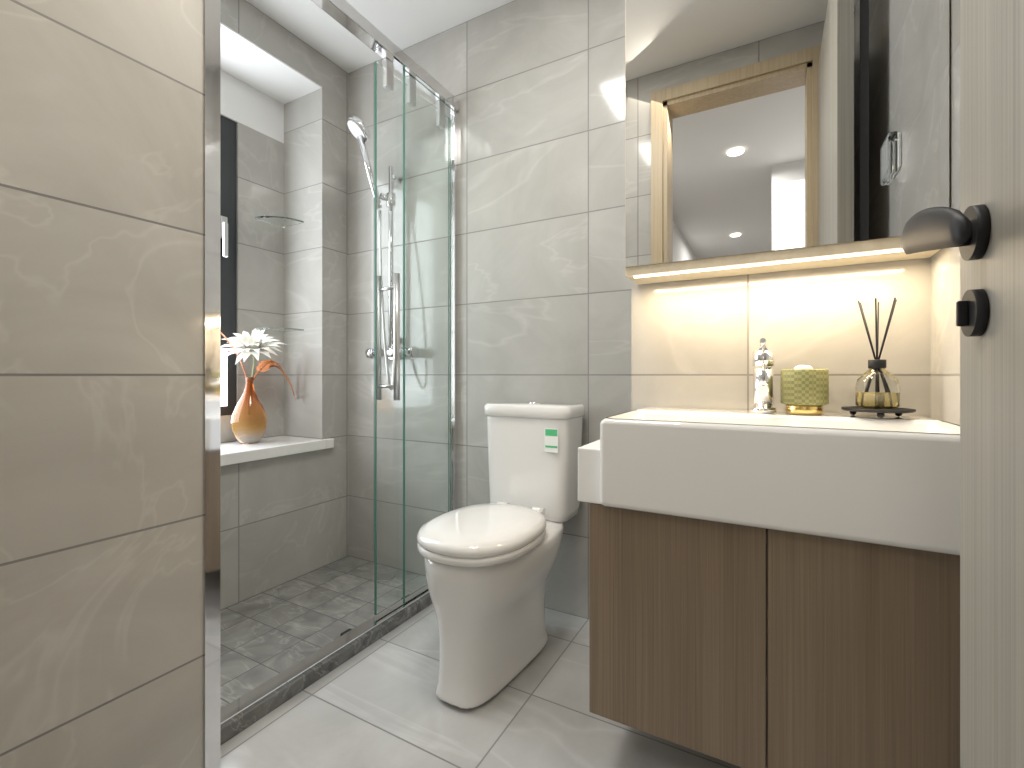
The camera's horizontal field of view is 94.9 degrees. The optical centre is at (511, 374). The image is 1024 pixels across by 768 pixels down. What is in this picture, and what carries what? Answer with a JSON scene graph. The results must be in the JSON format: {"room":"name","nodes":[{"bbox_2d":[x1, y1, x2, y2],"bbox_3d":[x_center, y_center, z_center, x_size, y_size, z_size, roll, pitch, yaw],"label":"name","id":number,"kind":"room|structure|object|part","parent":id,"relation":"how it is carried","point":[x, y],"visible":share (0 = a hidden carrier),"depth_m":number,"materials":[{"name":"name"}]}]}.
{"room":"bathroom","nodes":[
{"label":"bathroom","id":0,"kind":"room"},
{"bbox_2d":[0,0,203,767],"bbox_3d":[-1.345,-0.300,0.986,1.180,2.400,0.760,0,0,29],"label":"wall","id":1,"kind":"structure","parent":0,"point":[101,383],"depth_m":0.85,"materials":[{"name":"tile"}]},
{"bbox_2d":[204,0,219,767],"bbox_3d":[-0.650,-0.300,1.019,0.004,2.400,0.032,0,0,29],"label":"trim","id":2,"kind":"structure","parent":1,"relation":"attached to","point":[211,383],"depth_m":1.02,"materials":[{"name":"silver"}]},
{"bbox_2d":[220,70,283,442],"bbox_3d":[-1.406,-0.502,1.970,0.120,1.695,0.903,0,0,29],"label":"wall","id":3,"kind":"structure","parent":0,"point":[260,244],"depth_m":2.22,"materials":[{"name":"grey tile"}]},
{"bbox_2d":[220,115,236,415],"bbox_3d":[-1.418,-0.485,1.880,0.075,1.330,0.614,0,0,29],"label":"window","id":4,"kind":"structure","parent":3,"relation":"in","point":[232,383],"depth_m":2.11,"materials":[{"name":"grey metal"}]},
{"bbox_3d":[-1.273,-0.650,2.075,0.010,0.100,0.030,0,0,29],"label":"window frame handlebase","id":5,"kind":"part","parent":4,"relation":"part of","materials":[{"name":"silver metal"}]},
{"bbox_3d":[-1.417,-0.185,1.880,0.053,0.050,0.534,0,0,29],"label":"window frame sash","id":6,"kind":"part","parent":4,"relation":"part of","materials":[{"name":"black metal"}]},
{"bbox_3d":[-1.300,-0.635,2.091,0.053,0.850,0.050,0,0,29],"label":"window frame sash right","id":7,"kind":"part","parent":4,"relation":"part of","materials":[{"name":"black metal"}]},
{"bbox_3d":[-1.417,-1.085,1.880,0.053,0.050,0.534,0,0,29],"label":"window frame sash","id":8,"kind":"part","parent":4,"relation":"part of","materials":[{"name":"black metal"}]},
{"bbox_2d":[222,222,227,256],"bbox_3d":[-1.262,-0.595,2.068,0.015,0.150,0.020,0,0,29],"label":"handle","id":9,"kind":"object","parent":4,"relation":"attached to","point":[224,239],"visible":0.98,"depth_m":2.06,"materials":[{"name":"silver metal"}]},
{"bbox_3d":[-1.428,-1.130,1.886,0.053,0.040,0.614,0,0,29],"label":"window frame outer","id":10,"kind":"part","parent":4,"relation":"part of","materials":[{"name":"black metal"}]},
{"bbox_2d":[255,216,303,227],"bbox_3d":[-1.105,-0.736,2.232,0.150,0.008,0.150,0,0,29],"label":"glass shelf","id":11,"kind":"object","parent":3,"relation":"attached to","point":[280,221],"visible":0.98,"depth_m":2.23,"materials":[{"name":"clear glass"}]},
{"bbox_2d":[256,328,303,331],"bbox_3d":[-1.105,-0.216,2.232,0.150,0.008,0.150,0,0,29],"label":"glass shelf","id":12,"kind":"object","parent":3,"relation":"attached to","point":[281,329],"visible":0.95,"depth_m":2.22,"materials":[{"name":"clear glass"}]},
{"bbox_2d":[220,0,321,85],"bbox_3d":[-1.283,-1.425,1.902,0.400,0.150,0.903,0,0,29],"label":"wall","id":13,"kind":"structure","parent":0,"point":[251,23],"depth_m":1.98,"materials":[{"name":"grey tile"}]},
{"bbox_2d":[220,22,321,103],"bbox_3d":[-1.231,-1.347,1.873,0.280,0.006,0.902,0,0,29],"label":"ceiling soffit","id":14,"kind":"structure","parent":13,"relation":"attached to","point":[249,62],"depth_m":2.07,"materials":[{"name":"white paint"}]},
{"bbox_2d":[220,444,348,609],"bbox_3d":[-1.245,0.623,1.971,0.400,0.555,1.060,0,0,29],"label":"wall","id":15,"kind":"structure","parent":0,"point":[284,519],"depth_m":2.01,"materials":[{"name":"grey tile"}]},
{"bbox_2d":[220,435,325,465],"bbox_3d":[-1.217,0.323,1.865,0.309,0.045,0.901,0,0,29],"label":"window sill","id":16,"kind":"structure","parent":15,"relation":"on","point":[235,452],"depth_m":2.00,"materials":[{"name":"stone"}]},
{"bbox_2d":[220,328,294,443],"bbox_3d":[-1.105,0.041,2.080,0.256,0.517,0.416,0,0,29],"label":"vase","id":17,"kind":"object","parent":16,"relation":"on","point":[249,421],"visible":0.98,"depth_m":2.03,"materials":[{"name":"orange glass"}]},
{"bbox_3d":[-1.139,0.043,2.061,0.048,0.273,0.021,0,0,29],"label":"stem","id":18,"kind":"part","parent":17,"relation":"part of","materials":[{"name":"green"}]},
{"bbox_2d":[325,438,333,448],"bbox_3d":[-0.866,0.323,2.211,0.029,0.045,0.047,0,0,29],"label":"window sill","id":19,"kind":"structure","parent":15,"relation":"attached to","point":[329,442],"depth_m":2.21,"materials":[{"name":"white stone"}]},
{"bbox_2d":[220,556,374,708],"bbox_3d":[-1.167,0.930,1.493,1.000,0.060,1.820,0,0,29],"label":"floor","id":20,"kind":"structure","parent":0,"point":[267,635],"depth_m":1.72,"materials":[{"name":"tile"}]},
{"bbox_2d":[284,55,348,446],"bbox_3d":[-1.026,-0.578,2.366,0.400,1.845,0.157,0,0,29],"label":"wall","id":21,"kind":"structure","parent":0,"point":[316,242],"depth_m":2.26,"materials":[{"name":"grey tile"}]},
{"bbox_2d":[246,0,513,72],"bbox_3d":[-0.389,-1.540,1.153,2.690,0.080,1.980,0,0,29],"label":"ceiling","id":22,"kind":"structure","parent":0,"point":[402,24],"depth_m":1.99,"materials":[{"name":"white paint"}]},
{"bbox_2d":[220,604,741,767],"bbox_3d":[0.009,0.930,0.841,1.690,0.060,1.820,0,0,29],"label":"floor","id":23,"kind":"structure","parent":0,"point":[378,703],"depth_m":1.21,"materials":[{"name":"tile"}]},
{"bbox_2d":[220,594,431,744],"bbox_3d":[-0.513,0.880,1.564,0.075,0.040,1.059,0,0,29],"label":"shower curb","id":24,"kind":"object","parent":23,"relation":"on","point":[236,725],"depth_m":1.37,"materials":[{"name":"stone"}]},
{"bbox_2d":[220,590,428,726],"bbox_3d":[-0.511,0.855,1.563,0.050,0.008,1.059,0,0,29],"label":"rail","id":25,"kind":"object","parent":24,"relation":"on","point":[241,704],"depth_m":1.38,"materials":[{"name":"silver metal"}]},
{"bbox_2d":[311,0,458,635],"bbox_3d":[-0.519,-0.138,1.568,0.117,2.074,1.058,0,0,29],"label":"shower door","id":26,"kind":"structure","parent":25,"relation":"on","point":[415,298],"depth_m":1.76,"materials":[{"name":"clear glass"}]},
{"bbox_2d":[417,401,584,708],"bbox_3d":[-0.030,0.499,1.512,0.342,0.801,0.650,0,0,29],"label":"toilet","id":27,"kind":"object","parent":23,"relation":"on","point":[488,568],"visible":1,"depth_m":1.37,"materials":[{"name":"white ceramic"}]},
{"bbox_3d":[-0.083,0.484,1.418,0.336,0.022,0.432,0,0,29],"label":"seat","id":28,"kind":"part","parent":27,"relation":"part of","materials":[{"name":"white plastic"}]},
{"bbox_3d":[-0.083,0.452,1.418,0.338,0.040,0.434,0,0,29],"label":"lid","id":29,"kind":"part","parent":27,"relation":"part of","materials":[{"name":"white plastic"}]},
{"bbox_3d":[0.081,0.322,1.713,0.328,0.348,0.180,0,0,29],"label":"tank","id":30,"kind":"part","parent":27,"relation":"part of","materials":[{"name":"white ceramic"}]},
{"bbox_3d":[0.080,0.127,1.712,0.342,0.043,0.194,0,0,29],"label":"tank lid","id":31,"kind":"part","parent":27,"relation":"part of","materials":[{"name":"white ceramic"}]},
{"bbox_2d":[349,0,630,618],"bbox_3d":[0.052,-0.270,1.949,2.690,2.460,0.160,0,0,29],"label":"wall","id":32,"kind":"structure","parent":0,"point":[536,88],"depth_m":1.85,"materials":[{"name":"grey tile"}]},
{"bbox_2d":[346,115,373,358],"bbox_3d":[-0.584,-0.521,2.070,0.270,1.176,0.244,0,0,29],"label":"shower head","id":33,"kind":"object","parent":32,"relation":"attached to","point":[358,128],"visible":0.21,"depth_m":2.04,"materials":[{"name":"silver metal"}]},
{"bbox_3d":[-0.652,-0.100,2.191,0.035,0.052,0.052,0,0,29],"label":"knob","id":34,"kind":"part","parent":33,"relation":"part of","materials":[{"name":"silver metal"}]},
{"bbox_2d":[631,257,930,417],"bbox_3d":[0.696,-0.300,1.306,0.640,2.400,0.340,0,0,29],"label":"wall","id":35,"kind":"structure","parent":0,"point":[695,343],"depth_m":1.14,"materials":[{"name":"grey tile"}]},
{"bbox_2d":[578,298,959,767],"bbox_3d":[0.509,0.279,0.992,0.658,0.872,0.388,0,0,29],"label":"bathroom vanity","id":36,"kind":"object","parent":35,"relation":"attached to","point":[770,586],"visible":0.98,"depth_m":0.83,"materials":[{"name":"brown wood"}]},
{"bbox_3d":[0.312,0.493,0.924,0.330,0.443,0.019,0,0,29],"label":"door","id":37,"kind":"part","parent":36,"relation":"part of","materials":[{"name":"brown wood"}]},
{"bbox_2d":[750,337,776,413],"bbox_3d":[0.567,0.002,1.061,0.054,0.170,0.144,0,0,29],"label":"bottle","id":38,"kind":"object","parent":36,"relation":"on","point":[763,378],"depth_m":1.08,"materials":[{"name":"silver metal"}]},
{"bbox_2d":[600,407,959,560],"bbox_3d":[0.533,0.178,0.978,0.603,0.180,0.387,0,0,29],"label":"basin","id":39,"kind":"object","parent":36,"relation":"in","point":[882,481],"depth_m":0.81,"materials":[{"name":"white ceramic"}]},
{"bbox_2d":[780,365,828,415],"bbox_3d":[0.656,0.033,1.054,0.092,0.110,0.092,0,0,29],"label":"tissue box","id":40,"kind":"object","parent":36,"relation":"on","point":[804,389],"depth_m":1.02,"materials":[{"name":"green"}]},
{"bbox_2d":[841,298,915,418],"bbox_3d":[0.767,-0.035,0.987,0.124,0.245,0.124,0,0,29],"label":"diffuser","id":41,"kind":"object","parent":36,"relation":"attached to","point":[877,390],"depth_m":0.97,"materials":[{"name":"clear glass"}]},
{"bbox_2d":[625,0,949,284],"bbox_3d":[0.588,-0.633,1.094,0.620,0.774,0.133,0,0,29],"label":"upper cabinet","id":42,"kind":"object","parent":35,"relation":"attached to","point":[765,136],"visible":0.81,"depth_m":1.02,"materials":[{"name":"beige"}]},
{"bbox_2d":[625,0,859,267],"bbox_3d":[0.497,-0.646,1.070,0.479,0.748,0.004,0,0,29],"label":"mirror","id":43,"kind":"object","parent":42,"relation":"attached to","point":[742,117],"depth_m":1.06,"materials":[{"name":"white mirror"}]},
{"bbox_2d":[868,0,948,240],"bbox_3d":[0.772,-0.646,0.917,0.122,0.748,0.004,0,0,29],"label":"mirror","id":44,"kind":"object","parent":42,"relation":"attached to","point":[908,40],"depth_m":0.92,"materials":[{"name":"white mirror"}]},
{"bbox_2d":[931,0,959,424],"bbox_3d":[0.683,-0.270,0.468,0.150,2.460,1.820,0,0,29],"label":"wall","id":45,"kind":"structure","parent":0,"point":[945,340],"depth_m":0.89,"materials":[{"name":"grey tile"}]},
{"bbox_2d":[956,0,1023,767],"bbox_3d":[0.312,-0.211,0.188,0.057,2.207,0.668,0,0,29],"label":"door leaf","id":46,"kind":"structure","parent":45,"relation":"in","point":[992,422],"depth_m":0.41,"materials":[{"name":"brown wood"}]},
{"bbox_3d":[0.426,-0.058,0.444,0.008,0.024,0.006,0,0,29],"label":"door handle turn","id":47,"kind":"part","parent":46,"relation":"part of","materials":[{"name":"black metal"}]},
{"bbox_2d":[951,204,990,260],"bbox_3d":[0.415,-0.133,0.450,0.050,0.050,0.050,0,0,29],"label":"rose","id":48,"kind":"object","parent":46,"relation":"attached to","point":[978,217],"depth_m":0.43,"materials":[{"name":"black metal"}]},
{"bbox_2d":[900,207,971,253],"bbox_3d":[0.351,-0.120,0.396,0.012,0.060,0.190,0,0,29],"label":"lever","id":49,"kind":"object","parent":48,"relation":"attached to","point":[931,228],"visible":1,"depth_m":0.36,"materials":[{"name":"black metal"}]},
{"bbox_3d":[0.411,-0.133,0.452,0.041,0.023,0.023,0,0,29],"label":"door handle neck","id":50,"kind":"part","parent":48,"relation":"part of","materials":[{"name":"black metal"}]},
{"bbox_3d":[0.433,-0.058,0.440,0.008,0.044,0.044,0,0,29],"label":"door handle turnrose","id":51,"kind":"part","parent":46,"relation":"part of","materials":[{"name":"black metal"}]},
{"bbox_3d":[-1.567,-0.485,1.635,0.053,1.250,0.040,0,0,29],"label":"window","id":52,"kind":"structure","parent":0,"visible":0},
{"bbox_2d":[220,339,227,347],"bbox_3d":[-1.428,-0.140,1.886,0.053,0.040,0.534,0,0,29],"label":"transom","id":53,"kind":"object","parent":52,"relation":"attached to","point":[222,342],"visible":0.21,"depth_m":2.09,"materials":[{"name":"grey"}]}
]}

